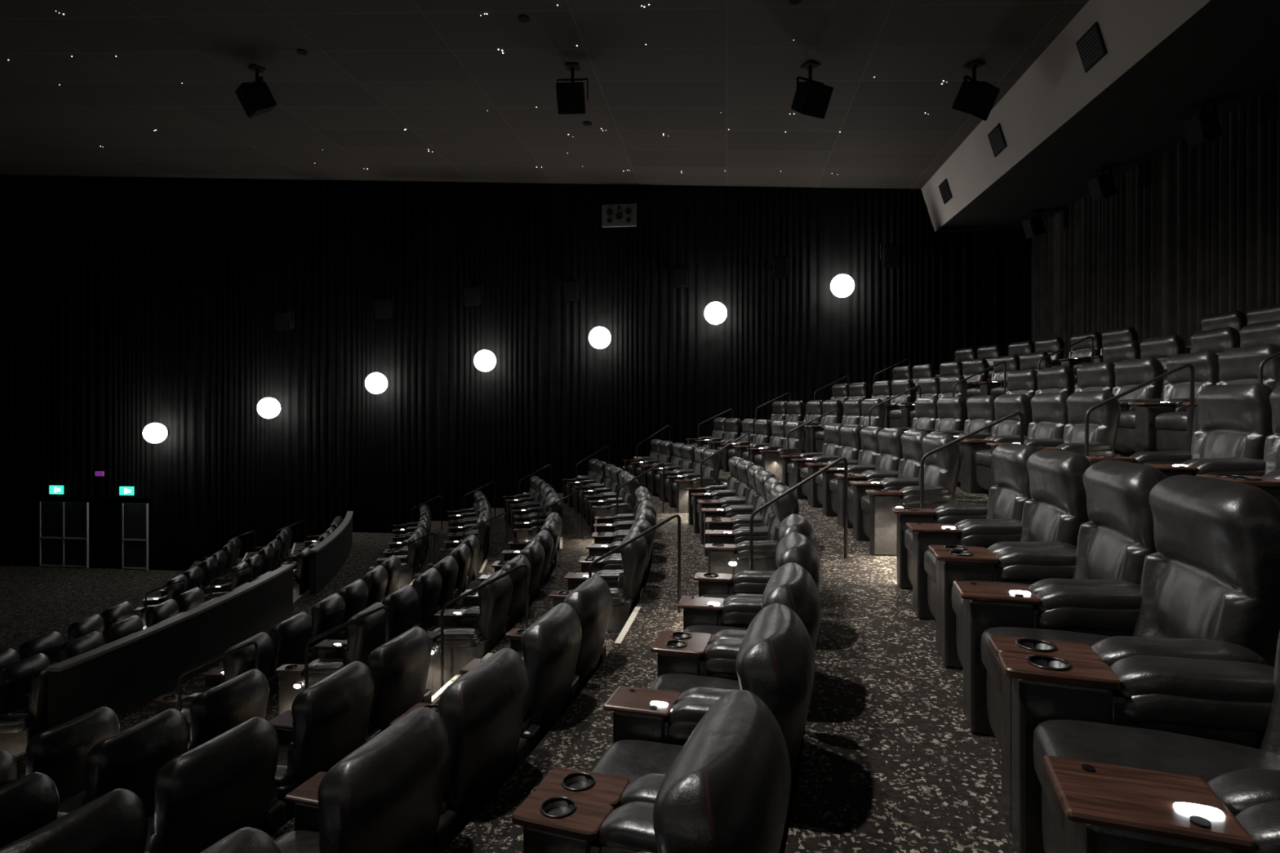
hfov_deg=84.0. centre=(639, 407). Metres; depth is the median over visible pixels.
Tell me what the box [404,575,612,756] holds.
recliner
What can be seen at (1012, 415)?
stair handrail
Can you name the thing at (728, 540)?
recliner
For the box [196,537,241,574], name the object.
recliner
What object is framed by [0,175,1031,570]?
wall
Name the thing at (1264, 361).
stair handrail
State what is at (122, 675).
wall
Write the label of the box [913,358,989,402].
recliner
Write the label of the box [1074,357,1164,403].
recliner
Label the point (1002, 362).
stair handrail
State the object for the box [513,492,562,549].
recliner
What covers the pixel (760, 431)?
recliner
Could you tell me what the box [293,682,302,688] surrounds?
step light
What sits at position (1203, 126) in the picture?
wall speaker
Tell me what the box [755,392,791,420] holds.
stair handrail
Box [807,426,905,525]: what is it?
recliner
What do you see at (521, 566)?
stair handrail
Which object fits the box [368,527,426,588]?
recliner
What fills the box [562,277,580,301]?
wall speaker
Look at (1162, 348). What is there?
recliner
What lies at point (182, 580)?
stair handrail
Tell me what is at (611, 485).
recliner
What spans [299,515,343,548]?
recliner
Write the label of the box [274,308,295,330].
wall speaker
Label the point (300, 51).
recessed light
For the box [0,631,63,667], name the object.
recliner
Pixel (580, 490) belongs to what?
stair handrail
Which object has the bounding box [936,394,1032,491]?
recliner
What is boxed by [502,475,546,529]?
recliner
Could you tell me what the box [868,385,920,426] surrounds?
stair handrail
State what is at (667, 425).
stair handrail
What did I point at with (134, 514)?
leaf
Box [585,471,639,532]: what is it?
recliner
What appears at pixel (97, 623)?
recliner
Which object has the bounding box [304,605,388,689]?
stair handrail
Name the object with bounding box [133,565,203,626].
recliner
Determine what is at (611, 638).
stairs
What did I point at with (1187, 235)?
wall
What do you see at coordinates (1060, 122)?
ceiling bulkhead
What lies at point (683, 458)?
recliner
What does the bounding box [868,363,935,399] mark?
recliner
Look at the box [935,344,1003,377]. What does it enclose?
recliner
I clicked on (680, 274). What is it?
wall speaker
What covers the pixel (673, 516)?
stair handrail
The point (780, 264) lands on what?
wall speaker
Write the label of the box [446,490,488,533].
recliner
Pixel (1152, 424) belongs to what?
recliner
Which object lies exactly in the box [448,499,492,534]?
recliner
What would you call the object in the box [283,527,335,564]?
recliner
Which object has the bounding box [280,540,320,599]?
recliner
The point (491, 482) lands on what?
stair handrail
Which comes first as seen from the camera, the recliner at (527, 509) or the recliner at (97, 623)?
the recliner at (97, 623)
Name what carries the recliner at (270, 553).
on the floor
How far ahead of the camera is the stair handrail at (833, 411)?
12.45 m
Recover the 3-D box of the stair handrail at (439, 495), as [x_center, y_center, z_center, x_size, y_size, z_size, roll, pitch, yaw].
[-5.659,2.982,18.842,0.872,1.295,0.030,0,0,7]
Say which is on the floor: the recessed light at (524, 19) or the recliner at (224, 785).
the recliner at (224, 785)
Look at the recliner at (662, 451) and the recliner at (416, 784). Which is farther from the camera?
the recliner at (662, 451)
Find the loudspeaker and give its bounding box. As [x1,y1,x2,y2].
[601,203,636,227]
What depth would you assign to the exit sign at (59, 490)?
21.51 m
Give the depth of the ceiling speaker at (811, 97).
12.18 m
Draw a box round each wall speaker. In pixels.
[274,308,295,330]
[373,296,392,318]
[462,283,481,306]
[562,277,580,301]
[672,263,690,287]
[770,253,789,278]
[880,243,900,267]
[1022,210,1045,239]
[1086,165,1116,202]
[1182,100,1222,148]
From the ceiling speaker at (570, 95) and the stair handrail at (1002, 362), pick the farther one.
the ceiling speaker at (570, 95)
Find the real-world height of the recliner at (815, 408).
1.104 m
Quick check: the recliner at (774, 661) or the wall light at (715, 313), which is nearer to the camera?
the recliner at (774, 661)
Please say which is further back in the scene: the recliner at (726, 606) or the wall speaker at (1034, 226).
the wall speaker at (1034, 226)
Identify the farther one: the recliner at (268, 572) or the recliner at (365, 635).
the recliner at (268, 572)
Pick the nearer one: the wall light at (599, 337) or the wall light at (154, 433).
the wall light at (599, 337)
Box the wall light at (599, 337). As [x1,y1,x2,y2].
[588,326,610,348]
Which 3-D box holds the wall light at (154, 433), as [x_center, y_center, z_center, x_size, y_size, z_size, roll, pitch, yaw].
[-14.269,0.760,20.988,0.600,0.600,0.700,0,0,7]
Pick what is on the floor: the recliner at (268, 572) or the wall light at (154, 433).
the recliner at (268, 572)
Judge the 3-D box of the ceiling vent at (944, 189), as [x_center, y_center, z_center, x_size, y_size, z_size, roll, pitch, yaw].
[7.357,-5.200,17.137,0.161,0.460,0.580,0,0,7]
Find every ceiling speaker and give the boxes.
[235,63,276,118]
[555,62,588,114]
[791,61,833,119]
[951,59,999,120]
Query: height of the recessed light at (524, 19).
0.030 m
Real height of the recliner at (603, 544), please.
1.104 m
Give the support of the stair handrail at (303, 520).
on the floor
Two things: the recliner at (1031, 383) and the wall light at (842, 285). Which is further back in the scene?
the wall light at (842, 285)
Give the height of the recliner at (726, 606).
1.104 m
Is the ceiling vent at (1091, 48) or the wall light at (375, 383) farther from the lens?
the wall light at (375, 383)
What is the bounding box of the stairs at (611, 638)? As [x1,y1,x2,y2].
[14,606,640,757]
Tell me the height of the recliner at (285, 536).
1.104 m
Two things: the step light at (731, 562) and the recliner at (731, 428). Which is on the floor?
the recliner at (731, 428)
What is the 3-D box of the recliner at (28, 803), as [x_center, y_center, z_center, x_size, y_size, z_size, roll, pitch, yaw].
[-4.037,2.698,3.656,0.919,1.104,1.697,0,0,17]
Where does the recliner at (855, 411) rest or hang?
on the floor
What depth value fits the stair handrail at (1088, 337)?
11.91 m
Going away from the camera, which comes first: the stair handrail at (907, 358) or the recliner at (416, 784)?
the recliner at (416, 784)
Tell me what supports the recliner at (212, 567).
on the floor
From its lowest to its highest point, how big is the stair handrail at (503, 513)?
1.315 m
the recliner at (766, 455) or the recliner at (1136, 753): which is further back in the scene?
the recliner at (766, 455)
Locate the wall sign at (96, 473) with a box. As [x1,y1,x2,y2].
[94,471,104,475]
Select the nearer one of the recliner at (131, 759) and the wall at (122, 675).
the recliner at (131, 759)
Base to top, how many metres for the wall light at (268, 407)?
0.600 m
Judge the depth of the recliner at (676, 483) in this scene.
13.19 m
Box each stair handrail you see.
[145,579,186,626]
[177,640,258,711]
[210,565,252,599]
[226,530,255,551]
[275,520,306,540]
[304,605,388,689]
[391,532,435,563]
[410,495,442,530]
[440,564,528,688]
[462,512,507,550]
[463,481,495,515]
[518,464,551,494]
[537,488,583,539]
[576,445,608,477]
[588,514,680,613]
[616,462,664,514]
[636,425,670,458]
[697,408,733,437]
[700,432,750,487]
[749,457,847,570]
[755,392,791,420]
[786,409,838,454]
[813,375,850,399]
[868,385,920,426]
[873,358,910,382]
[920,411,1023,508]
[952,360,1006,396]
[1038,336,1093,370]
[1084,363,1194,456]
[1257,351,1279,383]
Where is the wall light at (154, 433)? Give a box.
[142,422,168,443]
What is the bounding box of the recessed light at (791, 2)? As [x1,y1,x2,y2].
[789,0,801,4]
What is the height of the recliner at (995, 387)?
1.104 m
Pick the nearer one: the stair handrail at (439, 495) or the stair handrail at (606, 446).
the stair handrail at (606, 446)
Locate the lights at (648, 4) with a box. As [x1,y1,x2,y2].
[8,4,943,173]
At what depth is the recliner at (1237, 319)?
10.05 m
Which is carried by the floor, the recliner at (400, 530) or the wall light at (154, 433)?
the recliner at (400, 530)
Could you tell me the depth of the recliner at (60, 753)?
5.59 m
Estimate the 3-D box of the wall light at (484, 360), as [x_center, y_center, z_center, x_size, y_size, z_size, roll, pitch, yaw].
[-4.292,-1.290,19.773,0.600,0.600,0.700,0,0,7]
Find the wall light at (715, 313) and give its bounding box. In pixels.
[704,302,726,324]
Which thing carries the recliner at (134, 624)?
on the floor
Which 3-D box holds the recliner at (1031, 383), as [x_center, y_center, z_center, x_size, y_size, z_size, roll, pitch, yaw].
[5.475,-0.012,10.309,0.919,1.104,1.697,0,0,-2]
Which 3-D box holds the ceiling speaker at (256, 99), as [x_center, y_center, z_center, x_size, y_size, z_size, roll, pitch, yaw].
[-7.346,-6.025,13.558,0.716,0.912,0.738,0,0,7]
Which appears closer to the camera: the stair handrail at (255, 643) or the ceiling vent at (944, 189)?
the stair handrail at (255, 643)
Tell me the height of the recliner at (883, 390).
1.104 m
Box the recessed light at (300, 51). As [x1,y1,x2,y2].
[296,48,307,55]
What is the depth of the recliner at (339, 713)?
4.71 m
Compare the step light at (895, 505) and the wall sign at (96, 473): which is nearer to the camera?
the step light at (895, 505)
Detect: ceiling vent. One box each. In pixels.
[938,177,952,204]
[987,123,1007,157]
[1075,21,1106,72]
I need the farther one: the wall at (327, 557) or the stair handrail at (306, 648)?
the wall at (327, 557)
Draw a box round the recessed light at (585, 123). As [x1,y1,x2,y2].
[583,121,591,125]
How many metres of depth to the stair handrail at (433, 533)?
13.28 m
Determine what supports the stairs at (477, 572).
on the floor
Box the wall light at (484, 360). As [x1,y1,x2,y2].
[474,350,496,371]
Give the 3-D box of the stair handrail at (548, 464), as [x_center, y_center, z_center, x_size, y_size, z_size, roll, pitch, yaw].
[-2.738,2.168,18.486,0.872,1.363,0.030,0,0,7]
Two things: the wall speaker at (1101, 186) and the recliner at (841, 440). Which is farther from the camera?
the wall speaker at (1101, 186)
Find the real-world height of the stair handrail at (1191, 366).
1.324 m
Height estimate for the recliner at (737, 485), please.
1.104 m
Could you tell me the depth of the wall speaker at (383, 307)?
19.94 m
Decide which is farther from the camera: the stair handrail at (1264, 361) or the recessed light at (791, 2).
the recessed light at (791, 2)
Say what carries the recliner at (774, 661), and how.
on the floor
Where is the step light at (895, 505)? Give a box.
[893,504,904,507]
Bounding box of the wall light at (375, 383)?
[364,373,387,393]
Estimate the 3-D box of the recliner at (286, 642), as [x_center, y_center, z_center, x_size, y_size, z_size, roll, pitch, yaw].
[-4.534,3.078,8.171,0.919,1.104,1.697,0,0,5]
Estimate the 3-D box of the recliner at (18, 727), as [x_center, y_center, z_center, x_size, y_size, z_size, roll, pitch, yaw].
[-6.787,3.418,8.445,0.919,1.104,1.697,0,0,5]
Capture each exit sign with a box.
[48,485,63,494]
[119,486,133,495]
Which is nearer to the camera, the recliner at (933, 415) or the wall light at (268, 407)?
the recliner at (933, 415)
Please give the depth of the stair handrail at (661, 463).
12.78 m
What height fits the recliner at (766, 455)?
1.104 m
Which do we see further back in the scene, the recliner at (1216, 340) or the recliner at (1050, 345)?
the recliner at (1050, 345)
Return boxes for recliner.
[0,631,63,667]
[0,632,134,755]
[0,653,50,715]
[0,706,119,803]
[0,716,285,852]
[0,772,58,848]
[50,615,143,665]
[57,669,269,819]
[63,601,133,643]
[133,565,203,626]
[143,586,204,629]
[151,612,312,717]
[154,597,217,625]
[163,550,226,594]
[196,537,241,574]
[200,826,281,852]
[204,554,262,602]
[223,538,281,577]
[227,571,271,593]
[244,527,292,567]
[269,626,431,823]
[274,648,528,852]
[275,584,417,715]
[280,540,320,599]
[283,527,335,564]
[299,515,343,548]
[308,578,368,661]
[363,555,401,608]
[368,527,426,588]
[384,515,431,564]
[391,504,431,536]
[404,534,479,604]
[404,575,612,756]
[412,555,457,631]
[425,554,531,695]
[440,510,492,570]
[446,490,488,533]
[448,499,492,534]
[463,529,553,609]
[493,512,562,579]
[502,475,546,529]
[510,483,555,537]
[511,689,791,852]
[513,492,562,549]
[535,562,821,852]
[549,519,653,633]
[561,458,607,511]
[574,464,623,523]
[579,500,656,582]
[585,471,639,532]
[592,486,654,534]
[622,439,673,487]
[641,442,696,500]
[657,514,821,644]
[659,446,721,513]
[685,417,742,449]
[685,456,755,542]
[697,465,776,565]
[704,477,799,575]
[711,418,772,471]
[736,420,806,479]
[769,400,805,422]
[780,423,862,505]
[800,400,844,453]
[804,382,870,421]
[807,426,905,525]
[808,398,885,453]
[836,430,962,555]
[842,379,915,416]
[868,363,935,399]
[882,375,967,428]
[891,395,968,433]
[891,443,1092,656]
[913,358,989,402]
[933,459,1279,832]
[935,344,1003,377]
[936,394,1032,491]
[962,390,1120,493]
[965,351,1052,400]
[987,336,1065,381]
[998,631,1279,852]
[1005,365,1075,399]
[1051,326,1138,376]
[1073,334,1186,392]
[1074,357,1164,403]
[1085,382,1279,479]
[1113,343,1279,457]
[1160,320,1279,398]
[1186,303,1279,353]
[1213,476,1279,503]
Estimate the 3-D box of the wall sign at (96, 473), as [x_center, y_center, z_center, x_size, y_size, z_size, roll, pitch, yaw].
[-16.281,2.000,21.424,0.260,0.140,0.060,0,0,7]
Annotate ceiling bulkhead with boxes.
[920,0,1279,232]
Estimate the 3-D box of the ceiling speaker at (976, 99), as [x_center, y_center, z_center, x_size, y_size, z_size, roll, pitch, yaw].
[5.668,-5.329,11.974,0.724,0.920,0.734,0,0,7]
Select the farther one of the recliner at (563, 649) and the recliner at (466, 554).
the recliner at (466, 554)
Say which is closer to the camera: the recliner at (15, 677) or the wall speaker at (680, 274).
the recliner at (15, 677)
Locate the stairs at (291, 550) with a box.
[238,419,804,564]
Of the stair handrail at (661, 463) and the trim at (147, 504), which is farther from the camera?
the trim at (147, 504)
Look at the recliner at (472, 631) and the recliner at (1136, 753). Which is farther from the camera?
the recliner at (472, 631)
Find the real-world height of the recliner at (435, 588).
1.104 m
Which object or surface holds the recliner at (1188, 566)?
on the floor
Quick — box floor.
[0,417,1017,852]
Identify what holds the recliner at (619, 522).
on the floor
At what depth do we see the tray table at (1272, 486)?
3.50 m
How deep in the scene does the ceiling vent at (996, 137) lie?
13.81 m
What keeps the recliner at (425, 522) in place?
on the floor
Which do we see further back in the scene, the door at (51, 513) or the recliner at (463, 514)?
the door at (51, 513)
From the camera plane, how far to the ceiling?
13.85 m
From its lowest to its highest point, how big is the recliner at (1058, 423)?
1.104 m
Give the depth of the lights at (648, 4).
13.45 m
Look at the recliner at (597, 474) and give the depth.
17.12 m
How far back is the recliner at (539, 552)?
9.17 m
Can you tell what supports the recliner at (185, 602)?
on the floor
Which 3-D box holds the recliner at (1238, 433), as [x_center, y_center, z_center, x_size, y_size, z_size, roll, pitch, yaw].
[3.572,0.398,4.401,0.919,1.104,1.697,0,0,12]
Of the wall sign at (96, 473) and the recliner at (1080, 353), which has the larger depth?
the wall sign at (96, 473)
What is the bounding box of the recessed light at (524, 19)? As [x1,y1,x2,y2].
[518,14,529,22]
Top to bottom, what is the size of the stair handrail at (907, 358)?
1.324 m
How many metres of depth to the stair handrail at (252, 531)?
19.45 m
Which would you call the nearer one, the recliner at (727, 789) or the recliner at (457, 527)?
the recliner at (727, 789)
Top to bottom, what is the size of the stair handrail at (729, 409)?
1.324 m
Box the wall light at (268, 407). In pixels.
[257,397,280,418]
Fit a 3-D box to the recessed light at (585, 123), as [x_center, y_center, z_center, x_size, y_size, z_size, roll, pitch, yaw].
[-1.141,-6.168,15.451,0.180,0.030,0.180,0,0,7]
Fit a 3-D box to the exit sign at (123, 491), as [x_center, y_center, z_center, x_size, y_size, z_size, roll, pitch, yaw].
[-15.344,2.500,21.258,0.440,0.260,0.064,0,0,7]
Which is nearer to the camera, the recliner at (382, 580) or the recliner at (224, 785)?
the recliner at (224, 785)
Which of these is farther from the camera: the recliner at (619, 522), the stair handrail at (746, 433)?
the stair handrail at (746, 433)
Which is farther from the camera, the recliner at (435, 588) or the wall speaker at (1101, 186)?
the wall speaker at (1101, 186)
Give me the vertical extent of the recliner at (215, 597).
1.104 m
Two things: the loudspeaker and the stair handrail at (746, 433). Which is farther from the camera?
the loudspeaker
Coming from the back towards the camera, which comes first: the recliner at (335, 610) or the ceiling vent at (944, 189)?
the ceiling vent at (944, 189)
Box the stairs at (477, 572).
[293,482,726,602]
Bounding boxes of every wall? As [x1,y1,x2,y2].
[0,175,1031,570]
[45,564,293,729]
[309,511,353,595]
[1031,81,1279,359]
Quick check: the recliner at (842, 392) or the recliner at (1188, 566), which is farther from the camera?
the recliner at (842, 392)
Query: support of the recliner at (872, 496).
on the floor
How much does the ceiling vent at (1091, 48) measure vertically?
0.460 m
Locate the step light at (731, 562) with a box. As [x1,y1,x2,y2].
[728,560,737,566]
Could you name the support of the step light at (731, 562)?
attached to the recliner at (728, 540)
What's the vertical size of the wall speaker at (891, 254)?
0.641 m
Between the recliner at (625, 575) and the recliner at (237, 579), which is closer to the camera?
the recliner at (625, 575)
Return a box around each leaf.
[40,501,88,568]
[123,502,146,569]
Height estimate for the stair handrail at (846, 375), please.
1.324 m
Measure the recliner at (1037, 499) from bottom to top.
1.104 m
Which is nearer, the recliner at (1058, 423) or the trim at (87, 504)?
the recliner at (1058, 423)
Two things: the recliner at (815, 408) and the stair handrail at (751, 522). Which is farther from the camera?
the recliner at (815, 408)
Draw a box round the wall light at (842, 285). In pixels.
[830,274,854,297]
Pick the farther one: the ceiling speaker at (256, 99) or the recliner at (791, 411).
the recliner at (791, 411)
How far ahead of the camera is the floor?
3.94 m
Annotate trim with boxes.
[39,502,88,568]
[121,502,148,570]
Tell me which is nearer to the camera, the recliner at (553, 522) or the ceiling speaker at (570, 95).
the recliner at (553, 522)
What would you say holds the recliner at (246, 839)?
on the floor
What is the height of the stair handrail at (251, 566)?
1.238 m
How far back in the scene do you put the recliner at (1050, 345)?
14.31 m
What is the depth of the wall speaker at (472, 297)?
19.62 m
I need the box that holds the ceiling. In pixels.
[0,0,1088,190]
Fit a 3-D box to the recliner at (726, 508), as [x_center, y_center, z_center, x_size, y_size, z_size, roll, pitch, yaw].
[1.250,1.348,9.144,0.919,1.104,1.697,0,0,2]
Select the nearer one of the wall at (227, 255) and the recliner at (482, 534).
the recliner at (482, 534)

